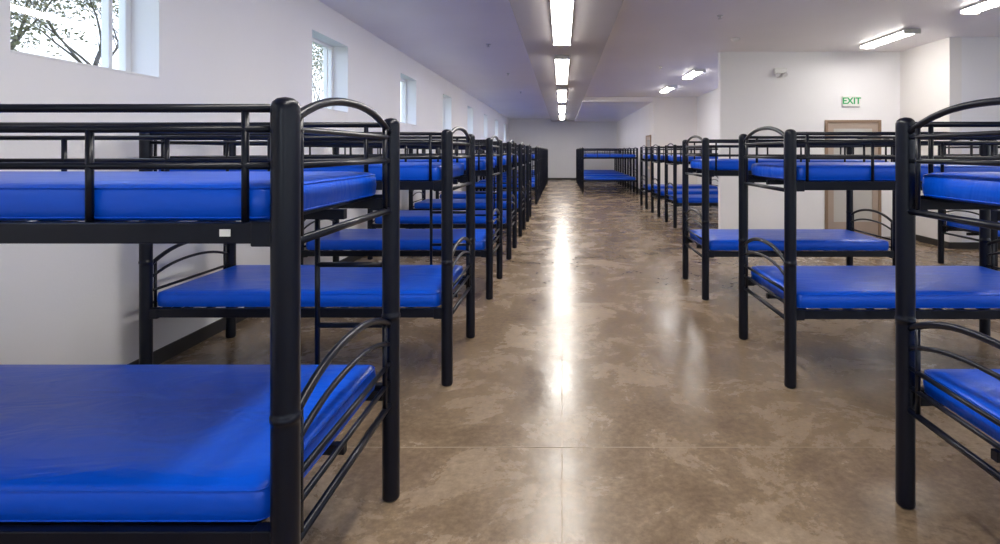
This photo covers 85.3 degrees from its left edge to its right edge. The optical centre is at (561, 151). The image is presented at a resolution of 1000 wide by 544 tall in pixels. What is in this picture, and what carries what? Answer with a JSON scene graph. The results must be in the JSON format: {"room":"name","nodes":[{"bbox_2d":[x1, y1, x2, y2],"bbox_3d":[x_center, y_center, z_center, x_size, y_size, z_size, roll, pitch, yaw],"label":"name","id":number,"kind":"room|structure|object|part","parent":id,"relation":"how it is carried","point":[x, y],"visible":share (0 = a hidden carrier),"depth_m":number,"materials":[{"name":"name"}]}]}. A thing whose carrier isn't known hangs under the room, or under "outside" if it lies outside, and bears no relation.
{"room":"shelter dormitory","nodes":[
{"label":"shelter dormitory","id":0,"kind":"room"},
{"bbox_2d":[0,0,508,364],"bbox_3d":[-3.200,-0.150,13.750,0.300,3.500,34.500,0,0,0],"label":"wall","id":1,"kind":"structure","parent":0,"point":[61,304],"depth_m":4.20,"materials":[{"name":"paint"}]},
{"bbox_2d":[10,50,159,78],"bbox_3d":[-3.152,-0.557,3.530,0.215,0.015,1.098,0,0,0],"label":"sill","id":2,"kind":"structure","parent":1,"relation":"attached to","point":[11,51],"depth_m":3.40,"materials":[{"name":"white paint"}]},
{"bbox_2d":[101,0,130,71],"bbox_3d":[-3.287,-1.025,3.530,0.066,0.950,1.100,0,0,0],"label":"frame","id":3,"kind":"object","parent":1,"relation":"attached to","point":[124,6],"visible":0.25,"depth_m":4.03,"materials":[{"name":"white"}]},
{"bbox_2d":[127,189,485,364],"bbox_3d":[-3.043,1.545,13.750,0.014,0.110,34.500,0,0,0],"label":"baseboard","id":4,"kind":"structure","parent":1,"relation":"attached to","point":[190,340],"depth_m":4.42,"materials":[{"name":"grey rubber"}]},
{"bbox_2d":[312,37,332,108],"bbox_3d":[-3.287,-1.025,7.130,0.066,0.950,1.100,0,0,0],"label":"frame","id":5,"kind":"object","parent":1,"relation":"attached to","point":[327,49],"visible":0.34,"depth_m":7.48,"materials":[{"name":"white"}]},
{"bbox_2d":[321,108,347,112],"bbox_3d":[-3.152,-0.557,7.130,0.215,0.015,1.098,0,0,0],"label":"sill","id":6,"kind":"structure","parent":1,"relation":"attached to","point":[321,108],"depth_m":7.20,"materials":[{"name":"white"}]},
{"bbox_2d":[401,78,405,122],"bbox_3d":[-3.287,-1.025,10.730,0.066,0.950,1.100,0,0,0],"label":"frame","id":7,"kind":"object","parent":1,"relation":"attached to","point":[403,82],"visible":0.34,"depth_m":11.07,"materials":[{"name":"white"}]},
{"bbox_2d":[443,98,443,129],"bbox_3d":[-3.287,-1.025,14.330,0.066,0.950,1.100,0,0,0],"label":"frame","id":8,"kind":"object","parent":1,"relation":"attached to","point":[443,98],"visible":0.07,"depth_m":14.83,"materials":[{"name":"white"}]},
{"bbox_2d":[509,119,616,177],"bbox_3d":[0.045,-0.150,31.100,6.190,3.500,0.200,0,0,0],"label":"wall","id":9,"kind":"structure","parent":0,"point":[561,139],"depth_m":31.00,"materials":[{"name":"paint"}]},
{"bbox_2d":[548,178,575,179],"bbox_3d":[0.052,1.545,30.993,6.176,0.110,0.014,0,0,0],"label":"baseboard","id":10,"kind":"structure","parent":9,"relation":"attached to","point":[548,178],"depth_m":30.99,"materials":[{"name":"grey rubber"}]},
{"bbox_2d":[159,180,999,543],"bbox_3d":[2.725,1.700,13.750,12.150,0.200,34.900,0,0,0],"label":"floor","id":11,"kind":"structure","parent":0,"point":[592,333],"depth_m":3.32,"materials":[{"name":"concrete"}]},
{"bbox_2d":[0,97,399,543],"bbox_3d":[-1.825,0.702,2.015,2.153,1.796,1.033,0,0,0],"label":"bunk bed","id":12,"kind":"object","parent":11,"relation":"on","point":[90,454],"visible":1,"depth_m":1.61,"materials":[{"name":"black metal"}]},
{"bbox_3d":[-1.827,0.141,2.015,1.976,0.121,0.930,0,0,0],"label":"mattress","id":13,"kind":"part","parent":12,"relation":"part of","materials":[{"name":"blue plastic"}]},
{"bbox_3d":[-1.829,1.016,2.015,1.976,0.121,0.930,0,0,0],"label":"mattress","id":14,"kind":"part","parent":12,"relation":"part of","materials":[{"name":"blue plastic"}]},
{"bbox_2d":[138,126,474,386],"bbox_3d":[-1.825,0.702,4.180,2.153,1.796,1.033,0,0,0],"label":"bunk bed","id":15,"kind":"object","parent":11,"relation":"on","point":[232,287],"visible":0.75,"depth_m":3.72,"materials":[{"name":"black metal"}]},
{"bbox_3d":[-1.830,1.016,4.180,1.976,0.121,0.930,0,0,0],"label":"mattress","id":16,"kind":"part","parent":15,"relation":"part of","materials":[{"name":"blue plastic"}]},
{"bbox_3d":[-1.823,0.141,4.180,1.976,0.121,0.930,0,0,0],"label":"mattress","id":17,"kind":"part","parent":15,"relation":"part of","materials":[{"name":"blue plastic"}]},
{"bbox_2d":[301,135,502,299],"bbox_3d":[-1.825,0.702,6.345,2.153,1.796,1.033,0,0,0],"label":"bunk bed","id":18,"kind":"object","parent":11,"relation":"on","point":[345,242],"visible":0.6,"depth_m":5.88,"materials":[{"name":"black metal"}]},
{"bbox_3d":[-1.827,1.016,6.345,1.976,0.121,0.930,0,0,0],"label":"mattress","id":19,"kind":"part","parent":18,"relation":"part of","materials":[{"name":"blue plastic"}]},
{"bbox_3d":[-1.825,0.141,6.345,1.976,0.121,0.930,0,0,0],"label":"mattress","id":20,"kind":"part","parent":18,"relation":"part of","materials":[{"name":"blue plastic"}]},
{"bbox_2d":[367,140,516,259],"bbox_3d":[-1.825,0.702,8.510,2.153,1.796,1.033,0,0,0],"label":"bunk bed","id":21,"kind":"object","parent":11,"relation":"on","point":[408,218],"visible":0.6,"depth_m":8.05,"materials":[{"name":"black metal"}]},
{"bbox_3d":[-1.825,1.016,8.510,1.976,0.121,0.930,0,0,0],"label":"mattress","id":22,"kind":"part","parent":21,"relation":"part of","materials":[{"name":"blue plastic"}]},
{"bbox_3d":[-1.830,0.141,8.510,1.976,0.121,0.930,0,0,0],"label":"mattress","id":23,"kind":"part","parent":21,"relation":"part of","materials":[{"name":"blue plastic"}]},
{"bbox_2d":[409,142,525,236],"bbox_3d":[-1.825,0.702,10.675,2.153,1.796,1.033,0,0,0],"label":"bunk bed","id":24,"kind":"object","parent":11,"relation":"on","point":[458,204],"visible":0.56,"depth_m":10.22,"materials":[{"name":"black metal"}]},
{"bbox_3d":[-1.826,1.016,10.675,1.976,0.121,0.930,0,0,0],"label":"mattress","id":25,"kind":"part","parent":24,"relation":"part of","materials":[{"name":"blue leather"}]},
{"bbox_2d":[436,144,531,221],"bbox_3d":[-1.825,0.702,12.840,2.153,1.796,1.033,0,0,0],"label":"bunk bed","id":26,"kind":"object","parent":11,"relation":"on","point":[456,194],"visible":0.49,"depth_m":12.38,"materials":[{"name":"black metal"}]},
{"bbox_3d":[-1.830,1.016,12.840,1.976,0.121,0.930,0,0,0],"label":"mattress","id":27,"kind":"part","parent":26,"relation":"part of","materials":[{"name":"blue plastic"}]},
{"bbox_2d":[475,146,538,204],"bbox_3d":[-1.825,0.702,16.875,2.153,1.796,1.033,0,0,0],"label":"bunk bed","id":28,"kind":"object","parent":11,"relation":"on","point":[478,185],"visible":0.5,"depth_m":16.41,"materials":[{"name":"black metal"}]},
{"bbox_3d":[-1.821,1.016,16.875,1.976,0.121,0.930,0,0,0],"label":"mattress","id":29,"kind":"part","parent":28,"relation":"part of","materials":[{"name":"blue plastic"}]},
{"bbox_2d":[475,147,540,199],"bbox_3d":[-1.825,0.702,18.525,2.153,1.796,1.033,0,0,0],"label":"bunk bed","id":30,"kind":"object","parent":11,"relation":"on","point":[476,177],"visible":0.14,"depth_m":18.06,"materials":[{"name":"black metal"}]},
{"bbox_3d":[-1.828,1.016,18.525,1.976,0.121,0.930,0,0,0],"label":"mattress","id":31,"kind":"part","parent":30,"relation":"part of","materials":[{"name":"blue plastic"}]},
{"bbox_2d":[483,147,541,193],"bbox_3d":[-1.825,0.702,20.175,2.153,1.796,1.033,0,0,0],"label":"bunk bed","id":32,"kind":"object","parent":11,"relation":"on","point":[540,147],"visible":0.18,"depth_m":20.56,"materials":[{"name":"black metal"}]},
{"bbox_2d":[495,147,543,191],"bbox_3d":[-1.825,0.702,21.825,2.153,1.796,1.033,0,0,0],"label":"bunk bed","id":33,"kind":"object","parent":11,"relation":"on","point":[542,147],"visible":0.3,"depth_m":21.94,"materials":[{"name":"black metal"}]},
{"bbox_2d":[494,149,544,189],"bbox_3d":[-1.825,0.702,23.475,2.153,1.796,1.033,0,0,0],"label":"bunk bed","id":34,"kind":"object","parent":11,"relation":"on","point":[544,149],"visible":0.13,"depth_m":23.91,"materials":[{"name":"black metal"}]},
{"bbox_2d":[503,148,545,186],"bbox_3d":[-1.825,0.702,25.125,2.153,1.796,1.033,0,0,0],"label":"bunk bed","id":35,"kind":"object","parent":11,"relation":"on","point":[545,148],"visible":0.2,"depth_m":24.63,"materials":[{"name":"black metal"}]},
{"bbox_3d":[-1.825,0.702,25.125,2.153,1.796,1.033,0,0,0],"label":"frame","id":36,"kind":"part","parent":35,"relation":"part of","materials":[{"name":"black metal"}]},
{"bbox_2d":[503,149,546,184],"bbox_3d":[-1.825,0.702,26.775,2.153,1.796,1.033,0,0,0],"label":"bunk bed","id":37,"kind":"object","parent":11,"relation":"on","point":[546,149],"visible":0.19,"depth_m":26.28,"materials":[{"name":"black metal"}]},
{"bbox_2d":[517,149,547,182],"bbox_3d":[-1.825,0.702,28.425,2.153,1.796,1.033,0,0,0],"label":"bunk bed","id":38,"kind":"object","parent":11,"relation":"on","point":[547,149],"visible":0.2,"depth_m":27.95,"materials":[{"name":"black metal"}]},
{"bbox_3d":[-1.825,0.702,28.425,2.153,1.796,1.033,0,0,0],"label":"frame","id":39,"kind":"part","parent":38,"relation":"part of","materials":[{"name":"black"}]},
{"bbox_2d":[576,149,617,182],"bbox_3d":[1.835,0.702,28.675,2.153,1.796,1.033,0,0,0],"label":"bunk bed","id":40,"kind":"object","parent":11,"relation":"on","point":[615,160],"visible":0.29,"depth_m":28.23,"materials":[{"name":"black metal"}]},
{"bbox_3d":[1.833,1.016,28.675,1.976,0.121,0.930,0,0,0],"label":"mattress","id":41,"kind":"part","parent":40,"relation":"part of","materials":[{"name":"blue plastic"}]},
{"bbox_2d":[577,149,621,184],"bbox_3d":[1.835,0.702,26.775,2.153,1.796,1.033,0,0,0],"label":"bunk bed","id":42,"kind":"object","parent":11,"relation":"on","point":[619,160],"visible":0.41,"depth_m":26.48,"materials":[{"name":"black metal"}]},
{"bbox_3d":[1.839,1.016,26.775,1.976,0.121,0.930,0,0,0],"label":"mattress","id":43,"kind":"part","parent":42,"relation":"part of","materials":[{"name":"blue plastic"}]},
{"bbox_2d":[578,148,625,186],"bbox_3d":[1.835,0.702,24.875,2.153,1.796,1.033,0,0,0],"label":"bunk bed","id":44,"kind":"object","parent":11,"relation":"on","point":[623,167],"visible":0.3,"depth_m":24.42,"materials":[{"name":"black metal"}]},
{"bbox_3d":[1.836,1.016,24.875,1.976,0.121,0.930,0,0,0],"label":"mattress","id":45,"kind":"part","parent":44,"relation":"part of","materials":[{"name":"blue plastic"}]},
{"bbox_2d":[579,147,631,189],"bbox_3d":[1.835,0.702,22.975,2.153,1.796,1.033,0,0,0],"label":"bunk bed","id":46,"kind":"object","parent":11,"relation":"on","point":[628,168],"visible":0.45,"depth_m":22.52,"materials":[{"name":"black metal"}]},
{"bbox_3d":[1.837,1.016,22.975,1.976,0.121,0.930,0,0,0],"label":"mattress","id":47,"kind":"part","parent":46,"relation":"part of","materials":[{"name":"blue plastic"}]},
{"bbox_2d":[581,147,637,193],"bbox_3d":[1.835,0.702,21.075,2.153,1.796,1.033,0,0,0],"label":"bunk bed","id":48,"kind":"object","parent":11,"relation":"on","point":[633,156],"visible":1,"depth_m":20.59,"materials":[{"name":"black metal"}]},
{"bbox_3d":[1.834,0.141,21.075,1.976,0.121,0.930,0,0,0],"label":"mattress","id":49,"kind":"part","parent":48,"relation":"part of","materials":[{"name":"blue plastic"}]},
{"bbox_3d":[1.833,1.016,21.075,1.976,0.121,0.930,0,0,0],"label":"mattress","id":50,"kind":"part","parent":48,"relation":"part of","materials":[{"name":"blue plastic"}]},
{"bbox_2d":[347,447,993,543],"bbox_3d":[2.775,1.601,13.750,11.650,0.003,34.500,0,0,0],"label":"joint","id":51,"kind":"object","parent":11,"relation":"in","point":[347,447],"depth_m":2.92,"materials":[{"name":"beige concrete"}]},
{"bbox_2d":[640,145,717,208],"bbox_3d":[3.415,0.702,15.675,2.153,1.796,1.033,0,0,0],"label":"bunk bed","id":52,"kind":"object","parent":11,"relation":"on","point":[646,187],"visible":0.51,"depth_m":15.22,"materials":[{"name":"black metal"}]},
{"bbox_3d":[3.416,1.016,15.675,1.976,0.121,0.930,0,0,0],"label":"mattress","id":53,"kind":"part","parent":52,"relation":"part of","materials":[{"name":"blue plastic"}]},
{"bbox_2d":[651,144,717,216],"bbox_3d":[3.415,0.702,13.725,2.153,1.796,1.033,0,0,0],"label":"bunk bed","id":54,"kind":"object","parent":11,"relation":"on","point":[660,193],"visible":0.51,"depth_m":13.28,"materials":[{"name":"black metal"}]},
{"bbox_3d":[3.417,0.141,13.725,1.976,0.121,0.930,0,0,0],"label":"mattress","id":55,"kind":"part","parent":54,"relation":"part of","materials":[{"name":"blue plastic"}]},
{"bbox_3d":[3.414,1.016,13.725,1.976,0.121,0.930,0,0,0],"label":"mattress","id":56,"kind":"part","parent":54,"relation":"part of","materials":[{"name":"blue plastic"}]},
{"bbox_2d":[665,143,717,227],"bbox_3d":[3.415,0.702,11.825,2.153,1.796,1.033,0,0,0],"label":"bunk bed","id":57,"kind":"object","parent":11,"relation":"on","point":[676,199],"visible":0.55,"depth_m":11.36,"materials":[{"name":"black metal"}]},
{"bbox_3d":[3.410,0.141,11.825,1.976,0.121,0.930,0,0,0],"label":"mattress","id":58,"kind":"part","parent":57,"relation":"part of","materials":[{"name":"blue plastic"}]},
{"bbox_3d":[3.412,1.016,11.825,1.976,0.121,0.930,0,0,0],"label":"mattress","id":59,"kind":"part","parent":57,"relation":"part of","materials":[{"name":"blue plastic"}]},
{"bbox_2d":[682,135,894,299],"bbox_3d":[2.590,0.702,6.315,2.153,1.796,1.033,0,0,0],"label":"bunk bed","id":60,"kind":"object","parent":11,"relation":"on","point":[847,243],"visible":0.78,"depth_m":5.85,"materials":[{"name":"black metal"}]},
{"bbox_3d":[2.591,0.141,6.315,1.976,0.121,0.930,0,0,0],"label":"mattress","id":61,"kind":"part","parent":60,"relation":"part of","materials":[{"name":"blue plastic"}]},
{"bbox_3d":[2.585,1.016,6.315,1.976,0.121,0.930,0,0,0],"label":"mattress","id":62,"kind":"part","parent":60,"relation":"part of","materials":[{"name":"blue plastic"}]},
{"bbox_2d":[738,126,999,388],"bbox_3d":[2.590,0.702,4.145,2.153,1.796,1.033,0,0,0],"label":"bunk bed","id":63,"kind":"object","parent":11,"relation":"on","point":[824,288],"visible":0.86,"depth_m":3.69,"materials":[{"name":"black metal"}]},
{"bbox_3d":[2.592,0.141,4.145,1.976,0.121,0.930,0,0,0],"label":"mattress","id":64,"kind":"part","parent":63,"relation":"part of","materials":[{"name":"blue plastic"}]},
{"bbox_3d":[2.588,1.016,4.145,1.976,0.121,0.930,0,0,0],"label":"mattress","id":65,"kind":"part","parent":63,"relation":"part of","materials":[{"name":"blue plastic"}]},
{"bbox_2d":[895,97,999,509],"bbox_3d":[2.590,0.702,1.965,2.153,1.796,1.033,0,0,0],"label":"bunk bed","id":66,"kind":"object","parent":11,"relation":"on","point":[973,395],"visible":1,"depth_m":2.35,"materials":[{"name":"black metal"}]},
{"bbox_3d":[2.586,0.141,1.965,1.976,0.121,0.930,0,0,0],"label":"mattress","id":67,"kind":"part","parent":66,"relation":"part of","materials":[{"name":"blue plastic"}]},
{"bbox_3d":[2.591,1.016,1.965,1.976,0.121,0.930,0,0,0],"label":"mattress","id":68,"kind":"part","parent":66,"relation":"part of","materials":[{"name":"blue plastic"}]},
{"bbox_2d":[938,140,999,270],"bbox_3d":[6.485,0.702,7.275,2.153,1.796,1.033,0,0,0],"label":"bunk bed","id":69,"kind":"object","parent":11,"relation":"on","point":[944,227],"visible":0.26,"depth_m":7.44,"materials":[{"name":"black metal"}]},
{"bbox_3d":[6.480,1.016,7.275,1.976,0.121,0.930,0,0,0],"label":"mattress","id":70,"kind":"part","parent":69,"relation":"part of","materials":[{"name":"blue leather"}]},
{"bbox_2d":[575,97,652,121],"bbox_3d":[1.930,-1.820,24.800,2.420,0.160,12.400,0,0,0],"label":"ceiling","id":71,"kind":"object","parent":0,"point":[592,109],"depth_m":21.07,"materials":[{"name":"white paint"}]},
{"bbox_2d":[617,97,658,190],"bbox_3d":[3.240,-0.150,24.800,0.200,3.500,12.400,0,0,0],"label":"wall","id":72,"kind":"structure","parent":0,"point":[633,129],"depth_m":21.83,"materials":[{"name":"paint"}]},
{"bbox_2d":[646,137,649,196],"bbox_3d":[3.132,0.522,19.500,0.016,2.145,0.950,0,0,0],"label":"leaf","id":73,"kind":"object","parent":72,"relation":"attached to","point":[647,138],"visible":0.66,"depth_m":19.46,"materials":[{"name":"paint"}]},
{"bbox_2d":[647,140,649,183],"bbox_3d":[3.136,0.440,19.500,0.008,1.760,0.730,0,0,0],"label":"glass panels","id":74,"kind":"object","parent":73,"relation":"in","point":[648,141],"visible":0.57,"depth_m":19.51,"materials":[{"name":"grey"}]},
{"bbox_2d":[646,135,650,196],"bbox_3d":[3.125,0.497,19.500,0.030,2.205,1.060,0,0,0],"label":"frame","id":75,"kind":"object","parent":72,"relation":"attached to","point":[647,135],"visible":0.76,"depth_m":18.97,"materials":[{"name":"brown metal"}]},
{"bbox_2d":[319,0,999,118],"bbox_3d":[2.725,-2.025,13.750,12.150,0.250,34.900,0,0,0],"label":"ceiling","id":76,"kind":"structure","parent":0,"point":[449,38],"depth_m":8.57,"materials":[{"name":"paint"}]},
{"bbox_2d":[509,0,623,120],"bbox_3d":[0.050,-1.835,13.750,1.340,0.130,34.500,0,0,0],"label":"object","id":77,"kind":"structure","parent":76,"relation":"attached to","point":[593,21],"depth_m":8.87,"materials":[{"name":"white paint"}]},
{"bbox_2d":[550,0,573,45],"bbox_3d":[0.000,-1.732,6.750,0.280,0.075,3.700,0,0,0],"label":"ceiling light","id":78,"kind":"object","parent":77,"relation":"attached to","point":[561,10],"visible":1,"depth_m":7.03,"materials":[{"name":"white plastic"}]},
{"bbox_2d":[554,55,569,84],"bbox_3d":[0.000,-1.732,11.700,0.280,0.075,3.700,0,0,0],"label":"ceiling light","id":79,"kind":"object","parent":77,"relation":"attached to","point":[561,61],"visible":1,"depth_m":11.10,"materials":[{"name":"white plastic"}]},
{"bbox_2d":[557,88,566,102],"bbox_3d":[0.000,-1.732,16.650,0.280,0.075,3.700,0,0,0],"label":"ceiling light","id":80,"kind":"object","parent":77,"relation":"attached to","point":[561,92],"visible":1,"depth_m":16.15,"materials":[{"name":"white plastic"}]},
{"bbox_2d":[558,104,565,112],"bbox_3d":[0.000,-1.732,21.600,0.280,0.075,3.700,0,0,0],"label":"ceiling light","id":81,"kind":"object","parent":77,"relation":"attached to","point":[561,107],"visible":1,"depth_m":21.05,"materials":[{"name":"white plastic"}]},
{"bbox_2d":[559,106,564,112],"bbox_3d":[0.000,-1.719,21.600,0.258,0.042,3.652,0,0,0],"label":"diffuser","id":82,"kind":"object","parent":81,"relation":"attached to","point":[561,108],"depth_m":21.60,"materials":[{"name":"white plastic"}]},
{"bbox_2d":[559,113,564,119],"bbox_3d":[0.000,-1.732,26.550,0.280,0.075,3.700,0,0,0],"label":"ceiling light","id":83,"kind":"object","parent":77,"relation":"attached to","point":[561,115],"visible":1,"depth_m":25.90,"materials":[{"name":"white plastic"}]},
{"bbox_2d":[660,86,676,92],"bbox_3d":[3.150,-1.862,16.025,0.260,0.075,1.250,0,0,0],"label":"ceiling light","id":84,"kind":"object","parent":76,"relation":"attached to","point":[665,90],"depth_m":15.81,"materials":[{"name":"white plastic"}]},
{"bbox_2d":[682,69,705,78],"bbox_3d":[3.150,-1.862,12.925,0.260,0.075,1.250,0,0,0],"label":"ceiling light","id":85,"kind":"object","parent":76,"relation":"attached to","point":[694,72],"depth_m":12.72,"materials":[{"name":"white plastic"}]},
{"bbox_2d":[731,37,739,41],"bbox_3d":[2.900,-1.873,9.000,0.150,0.055,0.150,0,0,0],"label":"smoke detector","id":86,"kind":"object","parent":76,"relation":"attached to","point":[735,39],"visible":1,"depth_m":8.95,"materials":[{"name":"white plastic"}]},
{"bbox_2d":[859,29,920,48],"bbox_3d":[5.400,-1.862,8.925,0.260,0.075,1.250,0,0,0],"label":"ceiling light","id":87,"kind":"object","parent":76,"relation":"attached to","point":[902,33],"depth_m":8.76,"materials":[{"name":"white plastic"}]},
{"bbox_2d":[959,0,999,13],"bbox_3d":[5.400,-1.862,6.525,0.260,0.075,1.250,0,0,0],"label":"ceiling light","id":88,"kind":"object","parent":76,"relation":"attached to","point":[975,8],"depth_m":6.88,"materials":[{"name":"white plastic"}]},
{"bbox_2d":[659,97,696,183],"bbox_3d":[4.000,-0.150,18.700,1.320,3.500,0.200,0,0,0],"label":"wall","id":89,"kind":"structure","parent":0,"point":[677,115],"depth_m":18.60,"materials":[{"name":"paint"}]},
{"bbox_2d":[697,89,717,186],"bbox_3d":[4.760,-0.150,14.575,0.200,3.500,8.450,0,0,0],"label":"wall","id":90,"kind":"structure","parent":0,"point":[707,103],"depth_m":17.14,"materials":[{"name":"paint"}]},
{"bbox_2d":[718,52,899,236],"bbox_3d":[4.700,-0.150,10.275,3.400,3.500,0.150,0,0,0],"label":"wall","id":91,"kind":"structure","parent":0,"point":[751,97],"depth_m":10.20,"materials":[{"name":"white paint"}]},
{"bbox_2d":[774,68,787,76],"bbox_3d":[4.120,-1.501,10.143,0.240,0.179,0.113,0,0,0],"label":"emergency light","id":92,"kind":"object","parent":91,"relation":"attached to","point":[777,71],"visible":1,"depth_m":10.14,"materials":[{"name":"white plastic"}]},
{"bbox_2d":[842,96,860,106],"bbox_3d":[5.463,-0.960,10.177,0.345,0.200,0.046,0,0,0],"label":"exit sign","id":93,"kind":"object","parent":91,"relation":"attached to","point":[847,101],"visible":1,"depth_m":10.16,"materials":[{"name":"white plastic"}]},
{"bbox_2d":[828,123,877,235],"bbox_3d":[5.500,0.522,10.192,0.950,2.145,0.016,0,0,0],"label":"leaf","id":94,"kind":"object","parent":91,"relation":"attached to","point":[870,227],"visible":0.46,"depth_m":10.18,"materials":[{"name":"paint"}]},
{"bbox_2d":[834,129,871,221],"bbox_3d":[5.500,0.440,10.196,0.730,1.760,0.008,0,0,0],"label":"glass panels","id":95,"kind":"object","parent":94,"relation":"in","point":[862,199],"visible":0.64,"depth_m":10.19,"materials":[{"name":"grey"}]},
{"bbox_2d":[825,120,880,235],"bbox_3d":[5.500,0.497,10.185,1.060,2.205,0.030,0,0,0],"label":"frame","id":96,"kind":"object","parent":91,"relation":"attached to","point":[826,121],"visible":0.62,"depth_m":10.17,"materials":[{"name":"brown wood"}]},
{"bbox_2d":[900,37,961,241],"bbox_3d":[6.500,-0.150,9.625,0.200,3.500,1.450,0,0,0],"label":"wall","id":97,"kind":"structure","parent":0,"point":[930,73],"depth_m":9.28,"materials":[{"name":"white paint"}]},
{"bbox_2d":[916,235,949,248],"bbox_3d":[6.393,1.545,9.543,0.014,0.110,1.286,0,0,0],"label":"baseboard","id":98,"kind":"structure","parent":97,"relation":"attached to","point":[932,241],"depth_m":9.34,"materials":[{"name":"grey rubber"}]},
{"bbox_2d":[962,37,999,241],"bbox_3d":[7.600,-0.150,9.000,2.000,3.500,0.200,0,0,0],"label":"wall","id":99,"kind":"structure","parent":0,"point":[980,55],"depth_m":8.90,"materials":[{"name":"paint"}]},
{"bbox_2d":[950,242,999,248],"bbox_3d":[7.493,1.545,8.893,2.186,0.110,0.014,0,0,0],"label":"baseboard","id":100,"kind":"structure","parent":99,"relation":"attached to","point":[953,245],"depth_m":8.89,"materials":[{"name":"grey rubber"}]},
{"label":"outside","id":101,"kind":"structure","parent":0,"visible":0},
{"bbox_3d":[0.000,1.905,5.000,120.000,0.190,130.000,0,0,0],"label":"ground","id":102,"kind":"structure","parent":101,"visible":0},
{"bbox_2d":[10,0,76,49],"bbox_3d":[-14.063,-3.349,12.825,11.043,10.376,6.183,0,0,18],"label":"tree","id":103,"kind":"object","parent":102,"relation":"on","point":[49,2],"visible":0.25,"depth_m":12.71,"materials":[{"name":"green plant"}]},
{"bbox_2d":[10,0,96,53],"bbox_3d":[-11.929,-2.843,9.540,5.641,9.370,6.279,0,0,31],"label":"tree","id":104,"kind":"object","parent":102,"relation":"on","point":[12,32],"visible":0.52,"depth_m":11.21,"materials":[{"name":"green plant"}]},
{"bbox_2d":[10,0,117,65],"bbox_3d":[-11.412,-2.295,12.089,7.152,8.231,6.045,0,0,9],"label":"tree","id":105,"kind":"object","parent":102,"relation":"on","point":[73,53],"visible":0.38,"depth_m":12.55,"materials":[{"name":"green plant"}]},
{"bbox_2d":[10,0,117,55],"bbox_3d":[-10.720,-2.623,9.183,5.284,8.887,6.757,0,0,-12],"label":"tree","id":106,"kind":"object","parent":102,"relation":"on","point":[46,14],"visible":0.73,"depth_m":10.81,"materials":[{"name":"green plant"}]},
{"bbox_2d":[312,43,322,101],"bbox_3d":[-10.495,-2.131,22.331,7.229,7.938,6.163,0,0,9],"label":"tree","id":107,"kind":"object","parent":102,"relation":"on","point":[318,55],"visible":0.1,"depth_m":21.86,"materials":[{"name":"green plant"}]}
]}

